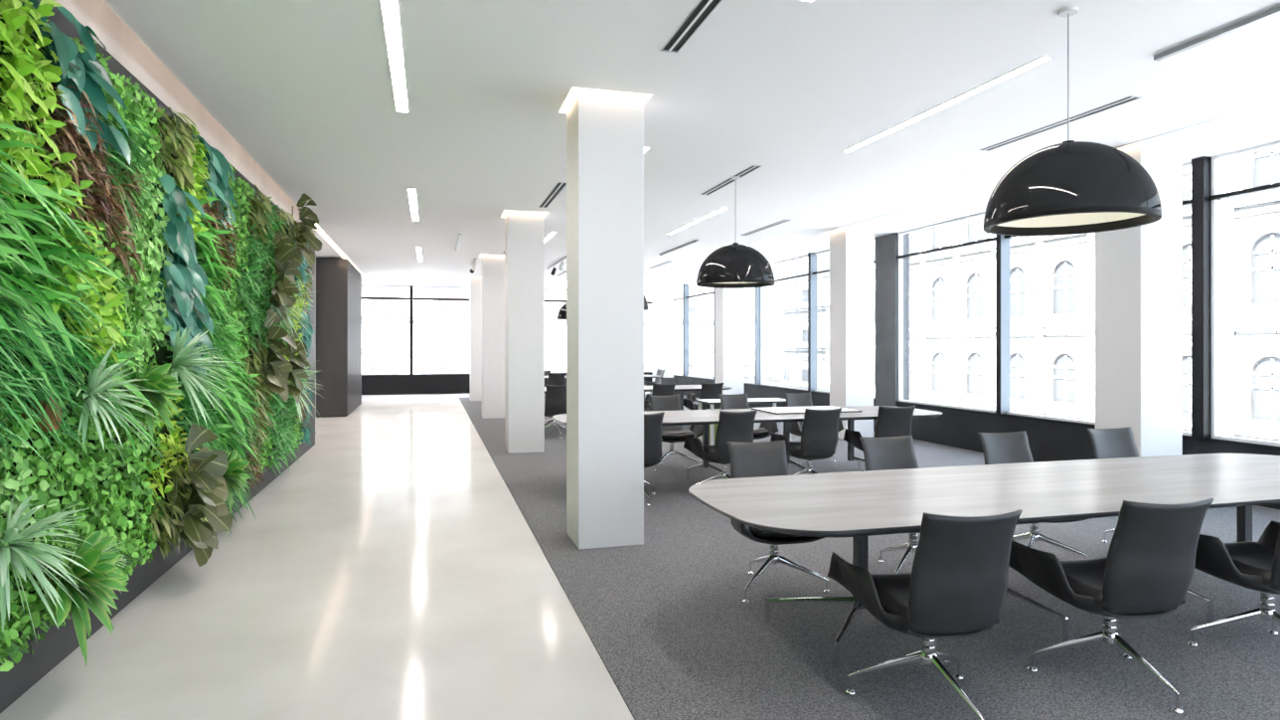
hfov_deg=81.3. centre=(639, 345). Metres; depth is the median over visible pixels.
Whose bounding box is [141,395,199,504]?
yellow spurge
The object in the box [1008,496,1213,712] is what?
chair
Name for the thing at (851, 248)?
column
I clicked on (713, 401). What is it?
table
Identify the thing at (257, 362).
cane
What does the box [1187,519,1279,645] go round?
chair
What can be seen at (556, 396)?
chair
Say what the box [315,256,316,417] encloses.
wall
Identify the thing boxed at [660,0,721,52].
ceiling vent
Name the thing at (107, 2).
molding
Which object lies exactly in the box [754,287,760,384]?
trim
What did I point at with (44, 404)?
plant pot
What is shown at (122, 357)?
bamboo plant
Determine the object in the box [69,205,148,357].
fig
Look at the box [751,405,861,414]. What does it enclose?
board
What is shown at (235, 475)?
dracaena
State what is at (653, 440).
chair
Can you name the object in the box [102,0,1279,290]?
ceiling
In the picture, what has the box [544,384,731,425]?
meeting table
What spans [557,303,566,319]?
pendant lamp
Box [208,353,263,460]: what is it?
bamboo plant
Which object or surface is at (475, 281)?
column
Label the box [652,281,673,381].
column
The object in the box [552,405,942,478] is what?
meeting table
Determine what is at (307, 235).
rubber plant
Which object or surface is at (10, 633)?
fig
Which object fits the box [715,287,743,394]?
column
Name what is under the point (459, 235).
track rail
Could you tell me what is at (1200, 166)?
trim
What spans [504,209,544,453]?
column
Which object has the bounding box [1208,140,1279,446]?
window
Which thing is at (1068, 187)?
pendant lamp
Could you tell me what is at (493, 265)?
column
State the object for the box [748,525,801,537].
seat cushion
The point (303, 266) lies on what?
ivy
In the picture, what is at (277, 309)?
bromeliad
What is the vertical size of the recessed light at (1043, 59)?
0.018 m
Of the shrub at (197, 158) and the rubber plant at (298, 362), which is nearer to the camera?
the shrub at (197, 158)
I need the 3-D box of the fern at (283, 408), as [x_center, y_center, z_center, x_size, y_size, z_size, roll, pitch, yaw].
[-3.857,0.761,8.062,0.262,1.291,1.980,0,0,-16]
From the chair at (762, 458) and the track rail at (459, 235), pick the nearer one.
the chair at (762, 458)
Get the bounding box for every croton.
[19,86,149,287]
[199,193,241,307]
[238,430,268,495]
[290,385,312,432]
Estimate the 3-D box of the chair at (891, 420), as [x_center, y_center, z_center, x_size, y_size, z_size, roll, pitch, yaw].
[2.651,1.058,8.108,0.636,0.871,0.692,0,0,-8]
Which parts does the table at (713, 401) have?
leg, leg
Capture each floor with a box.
[0,391,652,719]
[459,393,1279,719]
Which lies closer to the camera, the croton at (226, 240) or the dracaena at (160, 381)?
the dracaena at (160, 381)
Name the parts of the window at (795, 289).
pane, pane, pane, cornice, cornice, cornice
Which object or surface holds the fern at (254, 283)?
attached to the wall at (57, 644)
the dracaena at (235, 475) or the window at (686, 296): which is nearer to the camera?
the dracaena at (235, 475)
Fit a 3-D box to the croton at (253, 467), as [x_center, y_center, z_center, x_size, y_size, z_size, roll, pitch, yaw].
[-3.504,1.064,6.695,0.210,0.596,0.857,0,0,-16]
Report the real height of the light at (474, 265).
0.223 m
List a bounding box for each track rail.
[455,233,461,251]
[470,258,478,273]
[547,256,566,275]
[659,239,698,255]
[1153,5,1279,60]
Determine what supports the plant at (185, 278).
attached to the wall at (57, 644)
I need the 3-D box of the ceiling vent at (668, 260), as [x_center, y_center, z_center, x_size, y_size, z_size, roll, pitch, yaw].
[0.460,-1.893,17.270,0.112,0.033,1.612,0,0,-16]
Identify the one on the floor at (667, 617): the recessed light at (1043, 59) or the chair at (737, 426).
the chair at (737, 426)
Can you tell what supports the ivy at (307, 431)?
attached to the wall at (57, 644)
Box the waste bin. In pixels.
[705,408,720,445]
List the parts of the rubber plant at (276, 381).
stem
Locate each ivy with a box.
[0,440,60,611]
[105,128,167,282]
[115,215,173,383]
[285,239,311,297]
[295,298,314,357]
[298,384,316,445]
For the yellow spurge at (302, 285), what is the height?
1.549 m
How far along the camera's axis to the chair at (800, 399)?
9.96 m
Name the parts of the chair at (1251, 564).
leg, backrest, leg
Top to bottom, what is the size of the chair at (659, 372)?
0.871 m
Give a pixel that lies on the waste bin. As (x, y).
(716, 425)
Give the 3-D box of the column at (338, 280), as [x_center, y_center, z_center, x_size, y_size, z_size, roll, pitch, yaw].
[-6.958,-0.175,17.348,0.620,3.350,3.392,0,0,-16]
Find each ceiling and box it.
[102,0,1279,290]
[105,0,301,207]
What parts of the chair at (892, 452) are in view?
backrest, leg, leg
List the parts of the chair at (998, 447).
backrest, leg, leg, leg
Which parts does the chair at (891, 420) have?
backrest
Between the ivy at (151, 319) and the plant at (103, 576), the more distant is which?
the ivy at (151, 319)
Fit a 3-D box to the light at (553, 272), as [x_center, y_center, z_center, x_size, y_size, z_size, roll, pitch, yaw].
[-1.990,-1.739,17.181,0.144,0.223,0.172,0,0,-16]
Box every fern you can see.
[231,221,274,353]
[252,196,289,298]
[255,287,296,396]
[260,375,302,476]
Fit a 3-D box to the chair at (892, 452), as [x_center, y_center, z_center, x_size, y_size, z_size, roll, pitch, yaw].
[1.776,1.058,4.877,0.636,0.871,0.692,0,0,-13]
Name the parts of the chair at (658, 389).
backrest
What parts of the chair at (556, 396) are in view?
backrest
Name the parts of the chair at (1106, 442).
leg, backrest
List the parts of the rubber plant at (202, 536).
stem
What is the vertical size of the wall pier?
3.380 m
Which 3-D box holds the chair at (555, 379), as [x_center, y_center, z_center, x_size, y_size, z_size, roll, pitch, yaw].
[-2.019,1.058,17.701,0.636,0.871,0.692,0,0,-16]
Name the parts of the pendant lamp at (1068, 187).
cord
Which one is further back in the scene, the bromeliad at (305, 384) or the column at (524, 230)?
the column at (524, 230)
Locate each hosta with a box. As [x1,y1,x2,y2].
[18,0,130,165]
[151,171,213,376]
[191,133,241,253]
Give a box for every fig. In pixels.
[0,380,73,515]
[0,538,48,670]
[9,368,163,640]
[69,36,165,179]
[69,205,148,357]
[105,335,162,473]
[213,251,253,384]
[216,161,255,288]
[249,413,276,476]
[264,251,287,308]
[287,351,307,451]
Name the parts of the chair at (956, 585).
leg, leg, leg, backrest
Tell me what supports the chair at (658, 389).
on the floor at (667, 617)
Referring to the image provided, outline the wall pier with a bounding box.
[875,232,909,423]
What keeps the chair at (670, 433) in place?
on the floor at (667, 617)
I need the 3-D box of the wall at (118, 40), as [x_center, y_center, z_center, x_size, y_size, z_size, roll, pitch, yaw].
[-3.055,-0.315,3.436,0.180,3.630,16.270,0,0,-16]
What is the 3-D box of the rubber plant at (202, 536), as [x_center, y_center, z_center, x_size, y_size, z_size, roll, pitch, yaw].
[-2.743,0.948,4.691,0.384,0.901,0.425,0,0,34]
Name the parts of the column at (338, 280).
panel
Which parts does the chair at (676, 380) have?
backrest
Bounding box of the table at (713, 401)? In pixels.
[695,397,791,445]
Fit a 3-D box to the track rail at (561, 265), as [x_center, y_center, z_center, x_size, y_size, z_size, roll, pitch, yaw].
[-1.874,-1.754,16.769,0.144,0.253,2.700,0,0,-16]
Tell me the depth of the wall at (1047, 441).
10.22 m
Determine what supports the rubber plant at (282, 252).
attached to the wall at (57, 644)
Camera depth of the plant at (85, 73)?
3.39 m
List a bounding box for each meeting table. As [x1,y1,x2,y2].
[544,374,661,379]
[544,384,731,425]
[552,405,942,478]
[688,453,1279,667]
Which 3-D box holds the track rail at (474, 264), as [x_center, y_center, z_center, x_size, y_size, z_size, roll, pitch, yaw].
[-3.708,-1.754,16.565,0.144,0.253,1.300,0,0,-16]
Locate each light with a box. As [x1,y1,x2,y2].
[315,223,370,282]
[378,0,409,112]
[407,188,419,221]
[415,247,422,261]
[419,274,424,282]
[471,260,478,270]
[544,231,556,242]
[550,266,556,275]
[558,260,564,270]
[666,207,728,234]
[798,0,814,2]
[842,55,1054,152]
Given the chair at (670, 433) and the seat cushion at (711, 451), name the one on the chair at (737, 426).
the seat cushion at (711, 451)
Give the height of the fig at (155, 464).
0.871 m
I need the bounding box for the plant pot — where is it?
[20,396,61,431]
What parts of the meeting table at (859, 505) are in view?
leg, leg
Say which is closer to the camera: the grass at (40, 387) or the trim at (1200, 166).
the grass at (40, 387)
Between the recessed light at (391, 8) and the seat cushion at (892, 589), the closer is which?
the seat cushion at (892, 589)
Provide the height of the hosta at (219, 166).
0.784 m
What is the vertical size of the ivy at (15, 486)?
0.921 m
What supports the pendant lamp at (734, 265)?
hanging from the ceiling at (784, 87)
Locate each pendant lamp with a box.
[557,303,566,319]
[643,295,647,310]
[696,175,775,288]
[983,5,1161,236]
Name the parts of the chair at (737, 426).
leg, backrest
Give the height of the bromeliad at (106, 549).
0.290 m
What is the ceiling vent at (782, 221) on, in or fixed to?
in the ceiling at (784, 87)
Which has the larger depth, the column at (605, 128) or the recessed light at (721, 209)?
the recessed light at (721, 209)
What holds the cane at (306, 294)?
attached to the wall at (57, 644)
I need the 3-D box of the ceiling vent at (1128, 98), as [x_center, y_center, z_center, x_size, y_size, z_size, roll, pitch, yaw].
[3.520,-1.893,6.392,0.112,0.033,1.612,0,0,-16]
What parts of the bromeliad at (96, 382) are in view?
stem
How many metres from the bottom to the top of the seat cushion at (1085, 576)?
0.124 m
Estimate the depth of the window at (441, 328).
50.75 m
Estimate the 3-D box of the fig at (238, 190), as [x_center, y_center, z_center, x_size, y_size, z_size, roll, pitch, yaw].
[-3.419,-0.947,6.265,0.130,1.087,1.196,0,0,-16]
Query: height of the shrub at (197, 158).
0.828 m
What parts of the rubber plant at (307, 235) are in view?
stem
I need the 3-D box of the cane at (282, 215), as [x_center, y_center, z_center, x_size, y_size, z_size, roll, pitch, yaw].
[-4.018,-1.067,8.649,0.270,0.852,1.973,0,0,-16]
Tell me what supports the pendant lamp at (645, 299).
hanging from the ceiling at (784, 87)
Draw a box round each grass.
[0,283,132,488]
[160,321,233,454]
[199,389,268,538]
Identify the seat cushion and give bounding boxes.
[661,429,694,439]
[702,444,717,458]
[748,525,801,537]
[753,427,769,436]
[789,441,834,454]
[870,572,999,627]
[1059,556,1185,611]
[1223,540,1278,584]
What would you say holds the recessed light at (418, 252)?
in the ceiling at (784, 87)
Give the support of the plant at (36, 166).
attached to the wall at (57, 644)
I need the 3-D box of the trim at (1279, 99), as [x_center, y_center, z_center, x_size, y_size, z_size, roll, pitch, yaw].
[3.288,-1.883,11.428,0.028,0.010,28.200,0,0,-16]
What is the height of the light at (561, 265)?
0.223 m
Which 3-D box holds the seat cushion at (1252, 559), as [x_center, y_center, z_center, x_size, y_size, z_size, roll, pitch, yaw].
[3.069,1.083,3.698,0.413,0.124,0.491,0,0,-8]
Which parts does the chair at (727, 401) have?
backrest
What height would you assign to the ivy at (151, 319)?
1.022 m
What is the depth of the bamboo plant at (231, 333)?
5.74 m
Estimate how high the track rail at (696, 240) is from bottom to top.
0.030 m
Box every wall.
[0,0,315,713]
[54,0,299,222]
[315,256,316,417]
[361,372,652,394]
[673,375,1279,509]
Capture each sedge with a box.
[82,90,166,238]
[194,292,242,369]
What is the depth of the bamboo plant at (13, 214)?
2.96 m
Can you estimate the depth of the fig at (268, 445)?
7.38 m
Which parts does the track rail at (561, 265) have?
rail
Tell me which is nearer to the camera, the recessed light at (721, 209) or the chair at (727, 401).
the chair at (727, 401)
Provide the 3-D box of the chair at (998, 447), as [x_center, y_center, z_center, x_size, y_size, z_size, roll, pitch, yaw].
[2.710,1.058,5.139,0.636,0.871,0.692,0,0,-13]
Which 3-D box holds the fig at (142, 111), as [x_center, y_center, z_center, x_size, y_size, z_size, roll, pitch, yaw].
[-2.772,-1.200,3.957,0.128,0.574,1.228,0,0,-16]
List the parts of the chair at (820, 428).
leg, backrest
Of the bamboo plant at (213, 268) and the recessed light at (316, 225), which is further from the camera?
the recessed light at (316, 225)
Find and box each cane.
[146,444,215,558]
[150,106,202,197]
[233,327,274,456]
[241,184,275,263]
[270,204,308,281]
[301,244,313,311]
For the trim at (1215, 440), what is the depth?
9.54 m
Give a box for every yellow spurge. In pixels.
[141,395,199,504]
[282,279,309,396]
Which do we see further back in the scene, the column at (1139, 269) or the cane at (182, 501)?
the column at (1139, 269)
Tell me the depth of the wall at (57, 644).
4.08 m
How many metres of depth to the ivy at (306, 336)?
9.44 m
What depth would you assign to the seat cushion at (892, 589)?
3.05 m
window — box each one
[361,262,785,385]
[673,281,754,383]
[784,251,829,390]
[873,146,1279,442]
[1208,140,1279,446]
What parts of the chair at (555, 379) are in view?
backrest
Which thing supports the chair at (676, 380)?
on the floor at (667, 617)
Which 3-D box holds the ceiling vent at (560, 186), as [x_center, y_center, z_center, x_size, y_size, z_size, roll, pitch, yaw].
[-1.104,-1.893,9.351,0.112,0.033,1.612,0,0,-16]
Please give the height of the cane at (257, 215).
0.713 m
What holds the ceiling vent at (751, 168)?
in the ceiling at (784, 87)
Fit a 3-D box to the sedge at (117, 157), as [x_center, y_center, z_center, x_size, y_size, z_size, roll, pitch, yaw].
[-2.704,-0.935,3.971,0.266,0.787,0.646,0,0,-16]
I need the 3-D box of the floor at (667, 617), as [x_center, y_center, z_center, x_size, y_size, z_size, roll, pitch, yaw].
[1.509,1.497,9.904,6.690,0.006,26.250,0,0,-16]
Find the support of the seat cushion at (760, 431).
on the chair at (727, 401)
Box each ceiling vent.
[538,181,566,207]
[648,260,670,268]
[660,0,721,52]
[700,164,761,194]
[740,219,790,235]
[979,95,1140,151]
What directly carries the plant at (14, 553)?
attached to the wall at (57, 644)
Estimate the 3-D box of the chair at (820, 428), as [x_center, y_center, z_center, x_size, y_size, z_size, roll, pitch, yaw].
[1.783,1.058,7.801,0.636,0.871,0.692,0,0,-13]
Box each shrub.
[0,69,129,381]
[168,124,214,241]
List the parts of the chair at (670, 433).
leg, backrest, leg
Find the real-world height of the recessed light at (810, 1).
0.018 m
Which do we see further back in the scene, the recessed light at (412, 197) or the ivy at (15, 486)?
the recessed light at (412, 197)
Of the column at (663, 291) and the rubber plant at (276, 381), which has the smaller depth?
the rubber plant at (276, 381)
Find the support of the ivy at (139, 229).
attached to the wall at (57, 644)
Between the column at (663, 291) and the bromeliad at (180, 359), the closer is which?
the bromeliad at (180, 359)
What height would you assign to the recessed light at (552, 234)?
0.018 m
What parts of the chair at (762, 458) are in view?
backrest, leg, leg, leg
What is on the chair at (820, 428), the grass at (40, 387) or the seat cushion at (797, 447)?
the seat cushion at (797, 447)
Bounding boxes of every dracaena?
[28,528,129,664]
[120,357,185,448]
[221,449,251,512]
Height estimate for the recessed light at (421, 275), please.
0.018 m
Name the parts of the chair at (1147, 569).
leg, leg, leg, backrest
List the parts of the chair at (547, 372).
backrest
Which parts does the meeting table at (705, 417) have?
leg, leg, leg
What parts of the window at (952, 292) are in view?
pane, pane, pane, pane, pane, pane, pane, pane, pane, pane, pane, pane, pane, cornice, cornice, cornice, pane, pane, pane, pane, pane, pane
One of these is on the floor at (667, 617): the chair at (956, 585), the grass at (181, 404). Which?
the chair at (956, 585)
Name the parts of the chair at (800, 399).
backrest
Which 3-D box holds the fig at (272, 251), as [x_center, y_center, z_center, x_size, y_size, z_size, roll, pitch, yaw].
[-3.968,-0.738,8.215,0.131,0.865,1.189,0,0,-16]
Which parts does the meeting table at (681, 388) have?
leg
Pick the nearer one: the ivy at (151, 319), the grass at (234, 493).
the ivy at (151, 319)
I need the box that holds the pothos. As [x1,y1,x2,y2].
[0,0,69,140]
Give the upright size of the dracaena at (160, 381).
0.506 m
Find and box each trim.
[644,99,1279,284]
[673,374,1279,451]
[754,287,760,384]
[1191,156,1211,438]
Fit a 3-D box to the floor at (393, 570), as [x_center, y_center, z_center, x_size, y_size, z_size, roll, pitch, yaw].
[-0.968,1.560,10.272,11.700,0.120,28.700,0,0,-16]
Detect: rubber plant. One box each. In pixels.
[156,423,233,566]
[255,308,297,401]
[258,229,301,321]
[286,327,310,403]
[290,192,321,266]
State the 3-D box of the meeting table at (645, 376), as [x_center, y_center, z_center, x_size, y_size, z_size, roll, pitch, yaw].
[-1.635,1.125,18.550,4.400,0.739,1.290,0,0,-16]
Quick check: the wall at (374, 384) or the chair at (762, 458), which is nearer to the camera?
the chair at (762, 458)
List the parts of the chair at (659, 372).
backrest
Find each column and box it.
[316,257,361,417]
[470,276,481,400]
[481,254,504,418]
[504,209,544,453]
[566,87,643,548]
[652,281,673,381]
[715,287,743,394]
[829,226,873,439]
[1095,141,1182,456]
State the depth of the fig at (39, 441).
3.09 m
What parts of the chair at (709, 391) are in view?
backrest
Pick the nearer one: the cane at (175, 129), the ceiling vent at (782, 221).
the cane at (175, 129)
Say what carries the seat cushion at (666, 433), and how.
on the chair at (670, 433)
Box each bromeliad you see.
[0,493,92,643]
[57,341,163,469]
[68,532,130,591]
[164,326,248,426]
[257,275,316,352]
[290,359,325,421]
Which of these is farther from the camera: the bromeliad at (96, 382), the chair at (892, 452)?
the chair at (892, 452)
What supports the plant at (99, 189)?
attached to the wall at (57, 644)
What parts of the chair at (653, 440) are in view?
backrest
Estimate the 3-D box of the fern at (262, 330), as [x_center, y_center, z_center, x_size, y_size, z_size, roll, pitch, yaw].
[-3.785,-0.021,7.769,0.254,1.248,1.594,0,0,-16]
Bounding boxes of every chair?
[544,369,551,398]
[544,372,566,404]
[544,384,566,438]
[643,368,664,397]
[643,382,675,411]
[643,411,664,504]
[644,393,651,404]
[649,394,702,470]
[660,376,695,401]
[682,382,723,430]
[683,409,757,485]
[718,393,778,439]
[726,440,830,602]
[770,407,842,475]
[784,391,843,464]
[826,508,1022,719]
[843,405,915,471]
[859,435,920,573]
[977,430,1088,574]
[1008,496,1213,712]
[1086,426,1138,542]
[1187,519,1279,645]
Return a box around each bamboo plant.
[0,122,125,391]
[64,331,164,461]
[186,194,242,366]
[192,313,256,430]
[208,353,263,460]
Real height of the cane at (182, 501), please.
0.764 m
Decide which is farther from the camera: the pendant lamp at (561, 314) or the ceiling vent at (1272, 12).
the pendant lamp at (561, 314)
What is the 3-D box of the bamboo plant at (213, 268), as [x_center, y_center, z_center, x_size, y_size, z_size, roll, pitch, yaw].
[-3.111,-0.449,5.489,0.304,1.211,0.996,0,0,-16]

